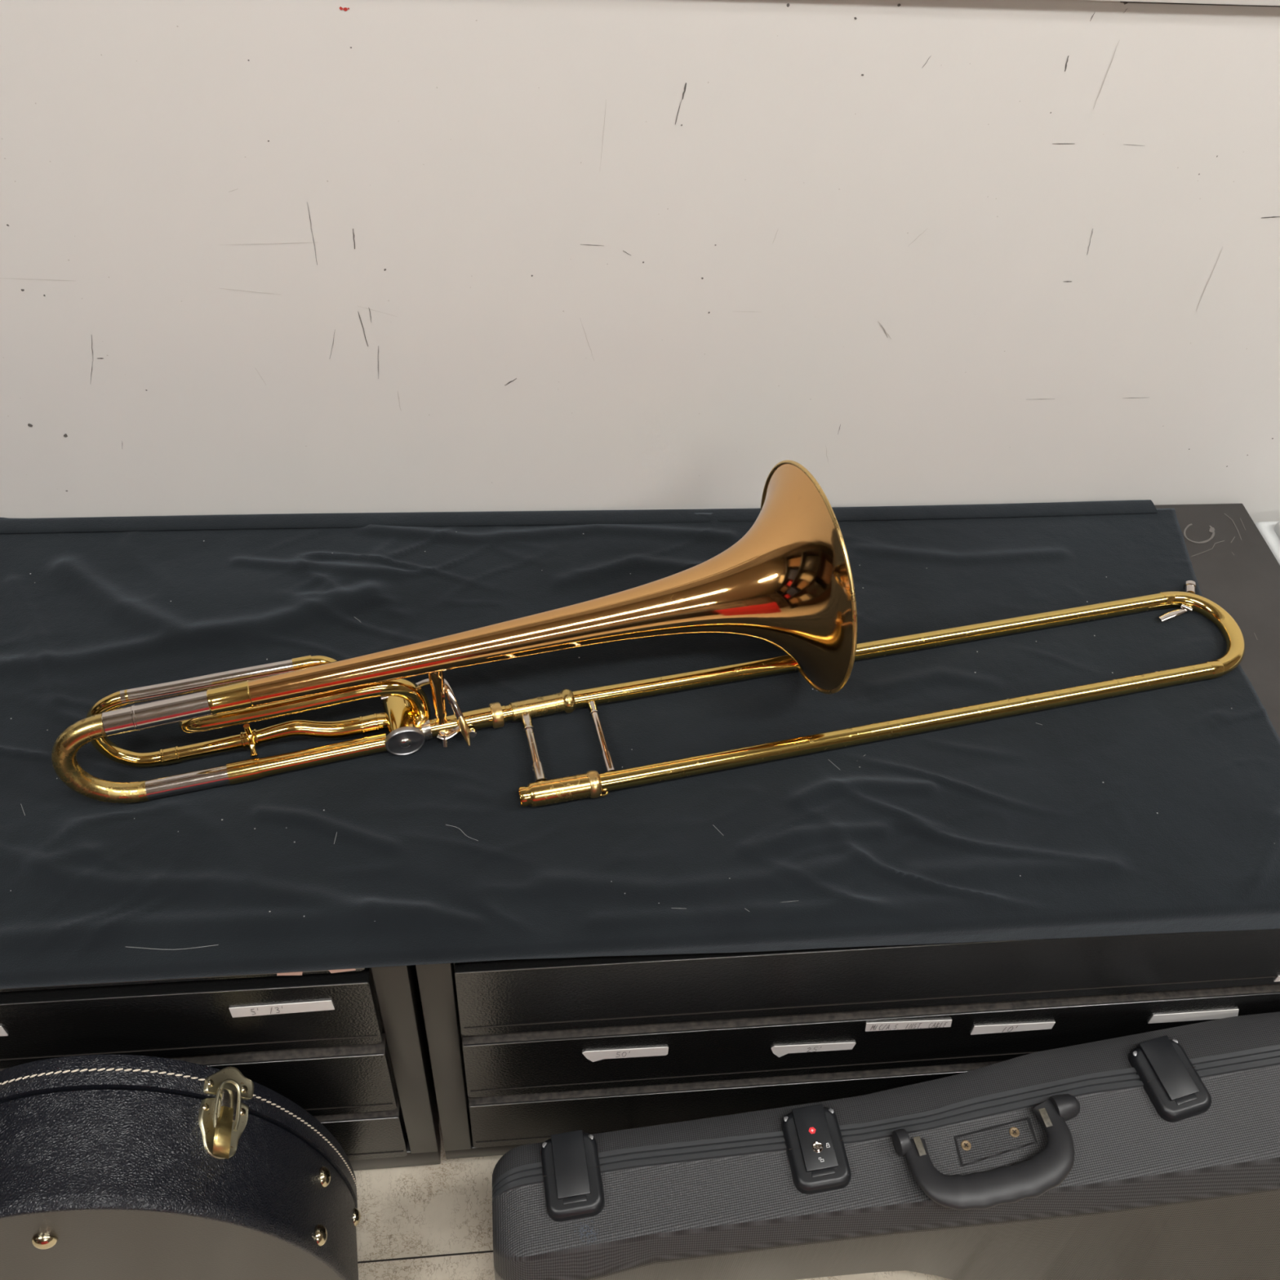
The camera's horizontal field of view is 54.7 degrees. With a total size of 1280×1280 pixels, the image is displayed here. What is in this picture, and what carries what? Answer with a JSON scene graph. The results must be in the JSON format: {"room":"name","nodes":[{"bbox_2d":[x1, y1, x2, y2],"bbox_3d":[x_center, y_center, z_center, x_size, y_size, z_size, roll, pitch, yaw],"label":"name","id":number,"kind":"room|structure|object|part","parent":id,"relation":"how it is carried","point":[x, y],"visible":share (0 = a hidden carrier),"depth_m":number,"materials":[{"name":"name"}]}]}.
{"room":"music room","nodes":[
{"label":"music room","id":0,"kind":"room"},
{"bbox_2d":[0,0,1279,523],"bbox_3d":[0.196,-0.764,0.755,6.600,2.750,0.100,-2,49,-6],"label":"wall","id":1,"kind":"structure","parent":0,"point":[256,256],"depth_m":1.12,"materials":[{"name":"grey paint"}]},
{"bbox_2d":[1084,0,1279,7],"bbox_3d":[1.626,-0.567,1.105,3.692,0.060,0.013,-2,49,-6],"label":"trim","id":2,"kind":"structure","parent":1,"relation":"attached to","point":[1276,3],"depth_m":0.99,"materials":[{"name":"white"}]},
{"bbox_2d":[353,1118,951,1279],"bbox_3d":[0.325,1.886,0.304,6.600,0.050,4.699,-2,49,-6],"label":"floor","id":3,"kind":"structure","parent":0,"point":[427,1222],"depth_m":1.33,"materials":[{"name":"tile"}]},
{"bbox_2d":[0,1054,360,1279],"bbox_3d":[-0.465,0.536,1.146,0.386,0.452,0.132,-2,49,-6],"label":"instrument case","id":4,"kind":"object","parent":3,"relation":"on","point":[113,1166],"visible":0.94,"depth_m":1.01,"materials":[{"name":"black leather"}]},
{"bbox_3d":[-0.471,0.485,1.162,0.375,0.406,0.027,-2,49,-6],"label":"lid","id":5,"kind":"part","parent":4,"relation":"part of","materials":[{"name":"black leather"}]},
{"bbox_3d":[-0.346,0.407,1.028,0.014,0.025,0.039,-2,49,-6],"label":"latch lever","id":6,"kind":"part","parent":4,"relation":"part of","materials":[{"name":"gold metal"}]},
{"bbox_3d":[-0.354,0.382,1.064,0.038,0.042,0.027,-2,49,-6],"label":"latch plate","id":7,"kind":"part","parent":4,"relation":"part of","materials":[{"name":"gold metal"}]},
{"bbox_2d":[0,964,440,1170],"bbox_3d":[-0.741,0.252,1.285,1.034,0.496,0.492,-2,49,-6],"label":"base cabinet","id":8,"kind":"object","parent":3,"relation":"on","point":[349,1047],"visible":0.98,"depth_m":1.07,"materials":[{"name":"black"}]},
{"bbox_3d":[-0.711,0.271,0.952,0.981,0.017,0.021,-2,49,-6],"label":"drawer","id":9,"kind":"part","parent":8,"relation":"part of","materials":[{"name":"black metal"}]},
{"bbox_3d":[-0.716,0.330,1.019,0.981,0.121,0.021,-2,49,-6],"label":"drawer","id":10,"kind":"part","parent":8,"relation":"part of","materials":[{"name":"black metal"}]},
{"bbox_3d":[-0.726,0.430,1.134,0.981,0.136,0.021,-2,49,-6],"label":"drawer","id":11,"kind":"part","parent":8,"relation":"part of","materials":[{"name":"black metal"}]},
{"bbox_3d":[-0.735,0.526,1.242,0.981,0.114,0.021,-2,49,-6],"label":"drawer","id":12,"kind":"part","parent":8,"relation":"part of","materials":[{"name":"black metal"}]},
{"bbox_2d":[1154,503,1279,737],"bbox_3d":[-0.274,0.065,1.163,2.007,0.010,0.508,-2,49,-6],"label":"countertop","id":13,"kind":"structure","parent":8,"relation":"on","point":[1234,567],"depth_m":1.35,"materials":[{"name":"grey"}]},
{"bbox_2d":[0,499,1279,989],"bbox_3d":[-0.145,0.065,1.179,1.568,0.052,0.526,-2,49,-6],"label":"cloth","id":14,"kind":"object","parent":13,"relation":"on","point":[1157,811],"visible":0.87,"depth_m":1.13,"materials":[{"name":"black fabric"}]},
{"bbox_2d":[51,459,1244,806],"bbox_3d":[0.061,-0.035,1.122,1.141,0.221,0.239,-10,50,-13],"label":"trombone","id":15,"kind":"object","parent":14,"relation":"on","point":[787,584],"visible":1,"depth_m":1.10,"materials":[{"name":"gold metal"}]},
{"bbox_3d":[-0.295,0.105,1.101,0.139,0.019,0.019,-11,51,-14],"label":"leg","id":16,"kind":"part","parent":15,"relation":"part of","materials":[{"name":"yellow metal"}]},
{"bbox_3d":[-0.195,0.047,1.121,0.083,0.029,0.027,16,49,9],"label":"thumb lever","id":17,"kind":"part","parent":15,"relation":"part of","materials":[{"name":"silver metal"}]},
{"bbox_2d":[415,928,1279,1159],"bbox_3d":[0.242,0.226,1.397,0.932,0.487,0.492,-2,49,-6],"label":"base cabinet","id":18,"kind":"object","parent":3,"relation":"on","point":[522,1051],"visible":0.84,"depth_m":1.17,"materials":[{"name":"black"}]},
{"bbox_3d":[0.256,0.488,1.342,0.871,0.120,0.021,-2,49,-6],"label":"drawer","id":19,"kind":"part","parent":18,"relation":"part of","materials":[{"name":"black metal"}]},
{"bbox_3d":[0.275,0.296,1.124,0.871,0.125,0.021,-2,49,-6],"label":"drawer","id":20,"kind":"part","parent":18,"relation":"part of","materials":[{"name":"black metal"}]},
{"bbox_3d":[0.265,0.393,1.234,0.871,0.125,0.021,-2,49,-6],"label":"drawer","id":21,"kind":"part","parent":18,"relation":"part of","materials":[{"name":"black metal"}]},
{"bbox_2d":[492,1011,1279,1279],"bbox_3d":[0.380,0.542,1.238,1.046,0.324,0.215,-2,49,-6],"label":"instrument case","id":22,"kind":"object","parent":3,"relation":"on","point":[1153,1155],"visible":1,"depth_m":1.15,"materials":[{"name":"black plastic"}]},
{"bbox_3d":[0.325,0.475,1.128,0.155,0.031,0.078,-9,50,-12],"label":"carrying handle","id":23,"kind":"part","parent":22,"relation":"part of","materials":[{"name":"grey plastic"}]},
{"bbox_3d":[0.332,0.468,1.154,0.080,0.009,0.028,-8,50,-11],"label":"handle plate","id":24,"kind":"part","parent":22,"relation":"part of","materials":[{"name":"black plastic"}]},
{"bbox_2d":[1254,520,1279,564],"bbox_3d":[0.866,0.132,1.522,0.313,0.503,0.325,-2,49,-6],"label":"storage bin","id":25,"kind":"object","parent":3,"relation":"on","point":[1269,531],"visible":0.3,"depth_m":1.42,"materials":[{"name":"white plastic"}]}
]}

